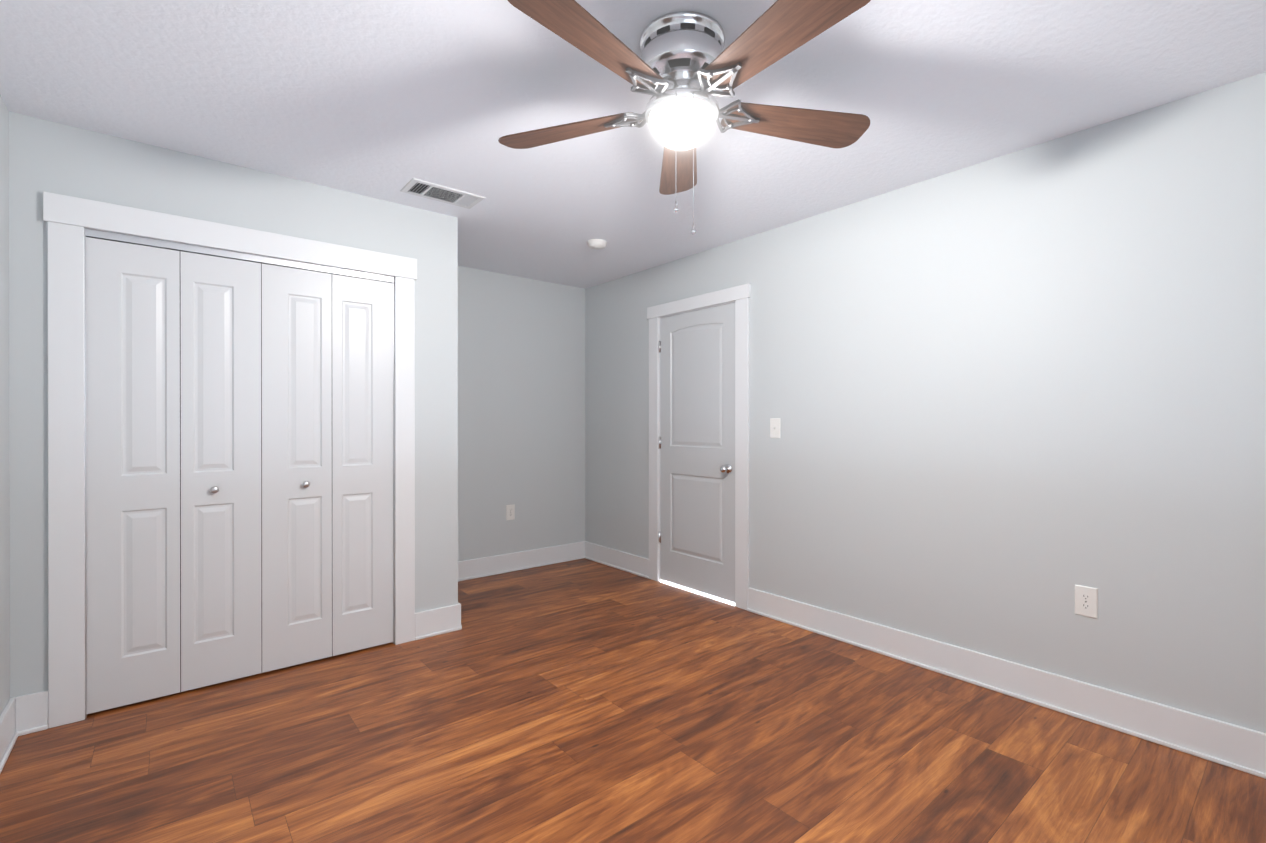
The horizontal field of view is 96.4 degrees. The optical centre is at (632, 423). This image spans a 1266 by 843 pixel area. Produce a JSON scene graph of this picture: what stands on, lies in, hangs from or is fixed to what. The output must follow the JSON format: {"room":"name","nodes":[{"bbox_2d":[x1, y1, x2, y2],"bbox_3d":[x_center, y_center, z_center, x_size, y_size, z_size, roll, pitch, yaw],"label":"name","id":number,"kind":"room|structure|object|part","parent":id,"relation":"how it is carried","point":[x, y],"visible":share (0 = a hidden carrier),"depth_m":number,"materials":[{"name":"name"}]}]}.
{"room":"empty bedroom","nodes":[
{"label":"empty bedroom","id":0,"kind":"room"},
{"bbox_2d":[0,95,9,715],"bbox_3d":[-1.488,0.003,0.967,0.120,2.440,5.340,0,0,-40],"label":"wall","id":1,"kind":"structure","parent":0,"point":[4,456],"depth_m":2.14,"materials":[{"name":"grey paint"}]},
{"bbox_2d":[0,697,17,773],"bbox_3d":[-1.116,1.149,0.634,0.026,0.150,4.110,0,0,-40],"label":"baseboard","id":2,"kind":"structure","parent":1,"relation":"attached to","point":[8,736],"depth_m":2.11,"materials":[{"name":"white paint"}]},
{"bbox_2d":[9,111,457,697],"bbox_3d":[-1.775,0.000,2.830,1.807,2.440,0.120,0,0,-40],"label":"wall","id":3,"kind":"structure","parent":0,"point":[67,159],"depth_m":2.55,"materials":[{"name":"grey paint"}]},
{"bbox_2d":[15,690,47,735],"bbox_3d":[-2.379,1.146,2.240,0.092,0.150,0.026,0,0,-40],"label":"baseboard","id":4,"kind":"structure","parent":3,"relation":"attached to","point":[31,713],"depth_m":2.24,"materials":[{"name":"white paint"}]},
{"bbox_2d":[86,237,179,713],"bbox_3d":[-2.165,0.217,2.460,0.304,1.984,0.032,0,0,-40],"label":"closet door leaf","id":5,"kind":"structure","parent":3,"relation":"in","point":[133,449],"depth_m":2.44,"materials":[{"name":"white paint"}]},
{"bbox_2d":[180,251,261,691],"bbox_3d":[-1.927,0.216,2.656,0.311,1.984,0.032,0,0,-40],"label":"closet door leaf","id":6,"kind":"structure","parent":3,"relation":"in","point":[221,641],"depth_m":2.64,"materials":[{"name":"white paint"}]},
{"bbox_3d":[-2.037,0.216,2.547,0.004,1.984,0.002,0,0,-40],"label":"closet door gap","id":7,"kind":"part","parent":6,"relation":"part of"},
{"bbox_3d":[-1.800,0.216,2.743,0.004,1.984,0.002,0,0,-40],"label":"closet door gap","id":8,"kind":"part","parent":6,"relation":"part of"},
{"bbox_2d":[43,191,416,727],"bbox_3d":[-1.787,0.148,2.727,1.467,2.145,0.025,0,0,-40],"label":"trim","id":9,"kind":"structure","parent":3,"relation":"attached to","point":[68,219],"depth_m":2.32,"materials":[{"name":"white paint"}]},
{"bbox_2d":[262,264,332,672],"bbox_3d":[-1.689,0.216,2.852,0.307,1.984,0.032,0,0,-40],"label":"closet door leaf","id":10,"kind":"structure","parent":3,"relation":"in","point":[296,454],"depth_m":2.84,"materials":[{"name":"white paint"}]},
{"bbox_3d":[-1.563,0.216,2.938,0.004,1.984,0.002,0,0,-40],"label":"closet door gap","id":11,"kind":"part","parent":10,"relation":"part of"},
{"bbox_2d":[332,274,392,655],"bbox_3d":[-1.453,0.215,3.047,0.304,1.984,0.032,0,0,-40],"label":"closet door leaf","id":12,"kind":"structure","parent":3,"relation":"in","point":[362,448],"depth_m":3.03,"materials":[{"name":"white paint"}]},
{"bbox_2d":[415,604,461,639],"bbox_3d":[-1.125,1.144,3.274,0.272,0.150,0.026,0,0,-40],"label":"baseboard","id":13,"kind":"structure","parent":3,"relation":"attached to","point":[437,621],"depth_m":3.27,"materials":[{"name":"white paint"}]},
{"bbox_2d":[458,266,584,560],"bbox_3d":[-1.740,-0.003,4.142,3.530,2.440,0.120,0,0,-40],"label":"wall","id":14,"kind":"structure","parent":0,"point":[521,393],"depth_m":4.72,"materials":[{"name":"grey paint"}]},
{"bbox_2d":[506,504,514,519],"bbox_3d":[-1.010,0.732,4.664,0.076,0.124,0.007,0,0,-40],"label":"outlet","id":15,"kind":"object","parent":14,"relation":"attached to","point":[510,512],"visible":1,"depth_m":4.66,"materials":[{"name":"white plastic"}]},
{"bbox_2d":[458,541,584,580],"bbox_3d":[-1.043,1.142,4.624,1.603,0.150,0.026,0,0,-40],"label":"baseboard","id":16,"kind":"structure","parent":14,"relation":"attached to","point":[493,565],"depth_m":4.70,"materials":[{"name":"white paint"}]},
{"bbox_2d":[0,558,1265,842],"bbox_3d":[0.337,1.260,2.474,4.850,0.082,5.340,0,0,-40],"label":"floor","id":17,"kind":"structure","parent":0,"point":[584,700],"depth_m":2.10,"materials":[{"name":"brown wood"}]},
{"bbox_2d":[0,0,1265,288],"bbox_3d":[0.337,-1.269,2.470,4.850,0.100,5.340,0,0,-40],"label":"ceiling","id":18,"kind":"structure","parent":0,"point":[386,100],"depth_m":2.09,"materials":[{"name":"white paint"}]},
{"bbox_2d":[400,178,485,208],"bbox_3d":[-1.007,-1.216,3.007,0.385,0.008,0.205,0,0,-40],"label":"ceiling vent","id":19,"kind":"object","parent":18,"relation":"in","point":[437,192],"visible":1,"depth_m":3.00,"materials":[{"name":"white metal"}]},
{"bbox_2d":[587,239,606,248],"bbox_3d":[-0.242,-1.201,3.808,0.132,0.041,0.132,0,0,-40],"label":"smoke detector","id":20,"kind":"object","parent":18,"relation":"attached to","point":[596,243],"visible":1,"depth_m":3.77,"materials":[{"name":"white plastic"}]},
{"bbox_2d":[498,0,870,233],"bbox_3d":[0.160,-0.891,1.765,1.275,0.655,1.262,0,0,-40],"label":"ceiling fan","id":21,"kind":"object","parent":18,"relation":"hanging from","point":[683,67],"visible":1,"depth_m":1.70,"materials":[{"name":"brown wood"}]},
{"bbox_3d":[-0.224,-1.007,1.951,0.515,0.006,0.164,0,12,21],"label":"blade","id":22,"kind":"part","parent":21,"relation":"part of","materials":[{"name":"brown wood"}]},
{"bbox_3d":[-0.103,-1.006,1.487,0.164,0.006,0.515,15,10,38],"label":"blade","id":23,"kind":"part","parent":21,"relation":"part of","materials":[{"name":"brown wood"}]},
{"bbox_3d":[-0.022,-0.998,1.873,0.153,0.012,0.142,0,12,21],"label":"plate","id":24,"kind":"part","parent":21,"relation":"part of","materials":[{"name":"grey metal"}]},
{"bbox_3d":[0.033,-0.998,1.655,0.142,0.012,0.153,15,10,38],"label":"plate","id":25,"kind":"part","parent":21,"relation":"part of","materials":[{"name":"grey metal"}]},
{"bbox_3d":[0.180,-1.008,2.209,0.164,0.006,0.515,-12,-1,3],"label":"blade","id":26,"kind":"part","parent":21,"relation":"part of","materials":[{"name":"brown wood"}]},
{"bbox_3d":[0.257,-0.998,1.640,0.142,0.012,0.153,14,-7,-32],"label":"plate","id":27,"kind":"part","parent":21,"relation":"part of","materials":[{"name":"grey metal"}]},
{"bbox_3d":[0.341,-0.998,1.849,0.153,0.012,0.142,0,-12,-15],"label":"plate","id":28,"kind":"part","parent":21,"relation":"part of","materials":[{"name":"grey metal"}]},
{"bbox_3d":[0.375,-1.006,1.459,0.164,0.006,0.515,14,-7,-32],"label":"blade","id":29,"kind":"part","parent":21,"relation":"part of","materials":[{"name":"brown wood"}]},
{"bbox_3d":[0.550,-1.007,1.905,0.515,0.006,0.164,0,-12,-15],"label":"blade","id":30,"kind":"part","parent":21,"relation":"part of","materials":[{"name":"brown wood"}]},
{"bbox_2d":[585,72,1265,732],"bbox_3d":[1.274,-0.001,3.167,0.120,2.440,5.220,0,0,-40],"label":"wall","id":31,"kind":"structure","parent":0,"point":[1011,400],"depth_m":2.51,"materials":[{"name":"grey paint"}]},
{"bbox_2d":[585,541,648,578],"bbox_3d":[-0.153,1.141,4.785,0.026,0.150,0.881,0,0,-40],"label":"baseboard","id":32,"kind":"structure","parent":31,"relation":"attached to","point":[626,562],"depth_m":4.74,"materials":[{"name":"white paint"}]},
{"bbox_2d":[659,303,734,602],"bbox_3d":[0.454,0.194,4.087,0.048,2.012,0.770,0,0,-40],"label":"room door","id":33,"kind":"structure","parent":31,"relation":"in","point":[697,448],"depth_m":4.05,"materials":[{"name":"grey paint"}]},
{"bbox_3d":[0.204,0.142,4.363,0.013,1.560,0.026,0,0,-40],"label":"door hinges","id":34,"kind":"part","parent":33,"relation":"part of","materials":[{"name":"silver metal"}]},
{"bbox_2d":[720,464,731,473],"bbox_3d":[0.620,0.306,3.813,0.072,0.064,0.064,0,0,-40],"label":"door knob","id":35,"kind":"object","parent":33,"relation":"attached to","point":[727,468],"depth_m":3.81,"materials":[{"name":"silver metal"}]},
{"bbox_2d":[647,283,750,609],"bbox_3d":[0.485,0.153,4.104,0.145,2.128,1.004,0,0,-40],"label":"door frame","id":36,"kind":"structure","parent":31,"relation":"attached to","point":[740,295],"depth_m":3.76,"materials":[{"name":"white paint"}]},
{"bbox_2d":[770,418,779,437],"bbox_3d":[0.884,0.029,3.532,0.017,0.124,0.076,0,0,-40],"label":"light switch","id":37,"kind":"object","parent":31,"relation":"attached to","point":[774,427],"visible":1,"depth_m":3.53,"materials":[{"name":"white plastic"}]},
{"bbox_2d":[747,587,1265,778],"bbox_3d":[1.771,1.146,2.451,0.026,0.150,3.209,0,0,-40],"label":"baseboard","id":38,"kind":"structure","parent":31,"relation":"attached to","point":[1240,748],"depth_m":2.44,"materials":[{"name":"white paint"}]},
{"bbox_2d":[1075,584,1097,618],"bbox_3d":[1.874,0.736,2.341,0.007,0.124,0.076,0,0,-40],"label":"electrical outlet","id":39,"kind":"object","parent":31,"relation":"attached to","point":[1086,601],"visible":1,"depth_m":2.34,"materials":[{"name":"white plastic"}]}
]}

